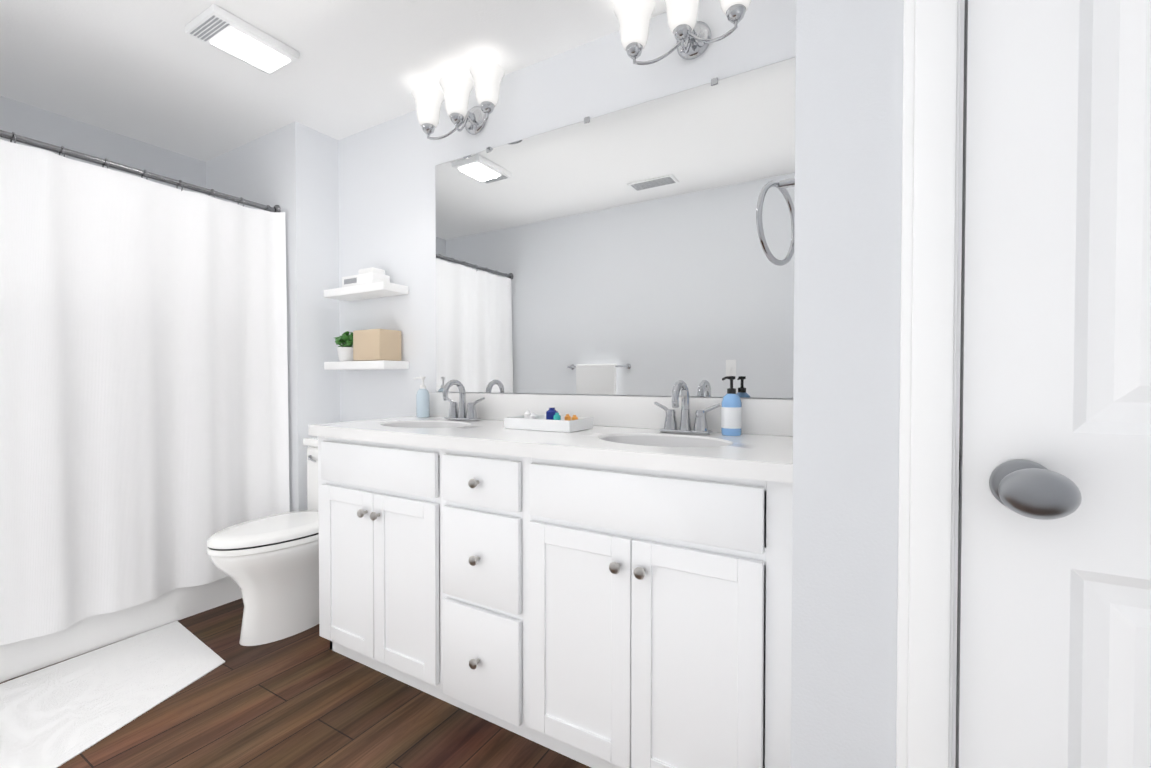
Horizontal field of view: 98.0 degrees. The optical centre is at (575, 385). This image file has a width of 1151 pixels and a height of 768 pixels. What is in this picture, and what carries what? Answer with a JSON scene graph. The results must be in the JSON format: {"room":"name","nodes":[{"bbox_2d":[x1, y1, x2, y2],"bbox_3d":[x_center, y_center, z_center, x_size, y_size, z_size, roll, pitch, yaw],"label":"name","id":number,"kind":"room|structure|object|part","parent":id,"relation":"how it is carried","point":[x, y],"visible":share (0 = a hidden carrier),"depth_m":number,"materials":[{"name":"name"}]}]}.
{"room":"bathroom","nodes":[
{"label":"bathroom","id":0,"kind":"room"},
{"bbox_2d":[0,96,205,194],"bbox_3d":[-2.721,-0.137,2.395,0.100,2.440,1.640,1,1,31],"label":"wall","id":1,"kind":"structure","parent":0,"point":[27,121],"depth_m":2.63,"materials":[{"name":"white paint"}]},
{"bbox_2d":[206,122,339,511],"bbox_3d":[-1.807,-0.146,3.004,1.053,2.440,0.340,1,1,31],"label":"wall","id":2,"kind":"structure","parent":0,"point":[291,170],"depth_m":2.66,"materials":[{"name":"white paint"}]},
{"bbox_2d":[0,130,289,644],"bbox_3d":[-1.939,-0.009,1.992,0.162,1.887,1.539,1,1,31],"label":"shower curtain","id":3,"kind":"object","parent":2,"relation":"attached to","point":[144,444],"visible":0.96,"depth_m":2.10,"materials":[{"name":"white fabric"}]},
{"bbox_3d":[-1.981,-0.916,2.002,0.064,0.074,1.539,1,1,31],"label":"rod","id":4,"kind":"part","parent":3,"relation":"part of","materials":[{"name":"silver metal"}]},
{"bbox_2d":[0,598,590,767],"bbox_3d":[-0.616,1.130,1.366,4.793,0.060,1.980,1,1,31],"label":"floor","id":5,"kind":"structure","parent":0,"point":[308,698],"depth_m":1.62,"materials":[{"name":"brown wood"}]},
{"bbox_2d":[0,621,224,767],"bbox_3d":[-1.698,1.086,1.689,0.857,0.017,0.915,1,1,31],"label":"bath mat","id":6,"kind":"object","parent":5,"relation":"on","point":[57,715],"visible":1,"depth_m":1.76,"materials":[{"name":"fabric"}]},
{"bbox_2d":[0,576,241,682],"bbox_3d":[-2.320,0.111,2.220,0.772,1.950,1.535,1,1,31],"label":"bathtub","id":7,"kind":"object","parent":5,"relation":"on","point":[80,637],"depth_m":2.11,"materials":[{"name":"white ceramic"}]},
{"bbox_2d":[207,437,318,645],"bbox_3d":[-1.268,0.677,2.325,0.440,0.815,0.762,1,1,31],"label":"toilet","id":8,"kind":"object","parent":5,"relation":"on","point":[269,565],"visible":0.5,"depth_m":2.12,"materials":[{"name":"white ceramic"}]},
{"bbox_3d":[-1.328,0.643,2.223,0.380,0.063,0.527,1,1,31],"label":"seat","id":9,"kind":"part","parent":8,"relation":"part of","materials":[{"name":"white plastic"}]},
{"bbox_3d":[-1.323,0.882,2.236,0.368,0.409,0.527,1,1,31],"label":"bowl","id":10,"kind":"part","parent":8,"relation":"part of","materials":[{"name":"white ceramic"}]},
{"bbox_3d":[-1.143,0.539,2.534,0.440,0.545,0.270,1,1,31],"label":"tank","id":11,"kind":"part","parent":8,"relation":"part of","materials":[{"name":"white ceramic"}]},
{"bbox_2d":[308,380,792,767],"bbox_3d":[-0.138,0.536,1.764,1.812,1.114,0.585,1,1,31],"label":"bathroom vanity","id":12,"kind":"object","parent":5,"relation":"on","point":[612,588],"visible":0.94,"depth_m":1.43,"materials":[{"name":"white wood"}]},
{"bbox_2d":[308,392,792,482],"bbox_3d":[-0.134,0.169,1.765,1.812,0.256,0.568,1,1,31],"label":"countertop","id":13,"kind":"structure","parent":12,"relation":"on","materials":[{"name":"white stone"}]},
{"bbox_2d":[414,377,429,417],"bbox_3d":[-0.721,0.052,2.355,0.060,0.191,0.066,1,1,31],"label":"soap dispenser","id":14,"kind":"object","parent":13,"relation":"on","point":[422,404],"visible":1,"depth_m":2.33,"materials":[{"name":"blue plastic"}]},
{"bbox_2d":[504,408,592,431],"bbox_3d":[-0.098,0.118,1.839,0.280,0.076,0.170,1,1,31],"label":"tray","id":15,"kind":"object","parent":13,"relation":"on","point":[551,419],"visible":1,"depth_m":1.78,"materials":[{"name":"white plastic"}]},
{"bbox_2d":[721,376,741,435],"bbox_3d":[0.505,0.064,1.619,0.063,0.191,0.067,1,1,31],"label":"soap bottle","id":16,"kind":"object","parent":13,"relation":"on","point":[731,416],"visible":1,"depth_m":1.60,"materials":[{"name":"blue plastic"}]},
{"bbox_2d":[0,0,666,161],"bbox_3d":[-0.616,-1.370,1.326,4.793,0.060,1.980,1,1,31],"label":"ceiling","id":17,"kind":"structure","parent":0,"point":[151,72],"depth_m":2.06,"materials":[{"name":"white paint"}]},
{"bbox_2d":[185,4,298,75],"bbox_3d":[-1.288,-1.329,1.946,0.220,0.040,0.310,1,1,31],"label":"fan","id":18,"kind":"object","parent":17,"relation":"attached to","point":[221,29],"visible":1,"depth_m":1.91,"materials":[{"name":"white plastic"}]},
{"bbox_2d":[338,0,795,421],"bbox_3d":[0.316,-0.129,1.887,3.740,2.440,0.100,1,1,31],"label":"wall","id":19,"kind":"structure","parent":0,"point":[387,197],"depth_m":2.42,"materials":[{"name":"white paint"}]},
{"bbox_2d":[324,360,408,369],"bbox_3d":[-1.075,-0.104,2.561,0.470,0.040,0.152,1,1,31],"label":"shelf","id":20,"kind":"object","parent":19,"relation":"attached to","point":[367,365],"visible":1,"depth_m":2.47,"materials":[{"name":"white wood"}]},
{"bbox_2d":[335,331,353,360],"bbox_3d":[-1.187,-0.207,2.625,0.182,0.158,0.148,1,1,31],"label":"potted plant","id":21,"kind":"object","parent":20,"relation":"on","point":[344,341],"visible":0.77,"depth_m":2.58,"materials":[{"name":"green plant"}]},
{"bbox_3d":[-1.194,-0.164,2.623,0.106,0.072,0.106,1,1,31],"label":"pot","id":22,"kind":"part","parent":21,"relation":"part of","materials":[{"name":"white ceramic"}]},
{"bbox_2d":[353,329,400,360],"bbox_3d":[-0.994,-0.202,2.509,0.200,0.151,0.133,1,1,31],"label":"box","id":23,"kind":"object","parent":20,"relation":"on","point":[375,344],"visible":0.92,"depth_m":2.45,"materials":[{"name":"beige cardboard"}]},
{"bbox_2d":[324,281,408,300],"bbox_3d":[-1.075,-0.479,2.555,0.470,0.040,0.152,1,1,31],"label":"shelf","id":24,"kind":"object","parent":19,"relation":"attached to","point":[369,291],"visible":1,"depth_m":2.49,"materials":[{"name":"white wood"}]},
{"bbox_2d":[342,267,389,286],"bbox_3d":[-1.068,-0.544,2.545,0.240,0.085,0.106,1,1,31],"label":"boxes","id":25,"kind":"object","parent":24,"relation":"on","point":[369,275],"visible":0.79,"depth_m":2.49,"materials":[{"name":"white"}]},
{"bbox_2d":[411,61,504,139],"bbox_3d":[-0.500,-1.201,2.178,0.490,0.201,0.195,1,1,31],"label":"sconce","id":26,"kind":"object","parent":19,"relation":"attached to","point":[487,76],"visible":1,"depth_m":2.13,"materials":[{"name":"white glass"}]},
{"bbox_2d":[435,57,795,397],"bbox_3d":[0.060,-0.510,1.965,1.692,1.089,0.010,1,1,31],"label":"mirror","id":27,"kind":"object","parent":19,"relation":"attached to","point":[620,252],"visible":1,"depth_m":1.88,"materials":[{"name":"clear glass"}]},
{"bbox_2d":[613,0,750,64],"bbox_3d":[0.364,-1.208,1.666,0.490,0.201,0.195,1,1,31],"label":"sconce","id":28,"kind":"object","parent":19,"relation":"attached to","point":[691,33],"visible":1,"depth_m":1.68,"materials":[{"name":"white glass"}]},
{"bbox_2d":[791,0,903,767],"bbox_3d":[0.647,-0.116,1.110,0.188,2.440,0.900,1,1,31],"label":"wall","id":29,"kind":"structure","parent":0,"point":[848,209],"depth_m":0.74,"materials":[{"name":"white paint"}]},
{"bbox_2d":[756,177,794,265],"bbox_3d":[0.447,-0.353,1.050,0.098,0.196,0.169,1,1,31],"label":"towel ring","id":30,"kind":"object","parent":29,"relation":"attached to","point":[782,185],"visible":0.73,"depth_m":1.04,"materials":[{"name":"silver metal"}]},
{"bbox_3d":[0.874,-1.132,0.504,0.804,0.390,0.115,1,1,31],"label":"wall","id":31,"kind":"structure","parent":0,"visible":0},
{"bbox_2d":[896,0,964,767],"bbox_3d":[0.869,0.062,0.513,0.906,2.103,0.131,1,1,31],"label":"door frame","id":32,"kind":"structure","parent":31,"relation":"attached to","point":[932,178],"depth_m":0.67,"materials":[{"name":"white wood"}]},
{"bbox_2d":[955,0,1150,767],"bbox_3d":[0.857,0.092,0.493,0.762,2.018,0.035,1,1,31],"label":"closet door","id":33,"kind":"structure","parent":31,"relation":"in","point":[1053,643],"depth_m":0.62,"materials":[{"name":"white"}]},
{"bbox_2d":[959,456,1081,519],"bbox_3d":[0.550,0.127,0.627,0.106,0.066,0.108,1,1,31],"label":"doorknob set","id":34,"kind":"object","parent":33,"relation":"attached to","point":[1029,489],"depth_m":0.58,"materials":[{"name":"grey metal"}]}
]}

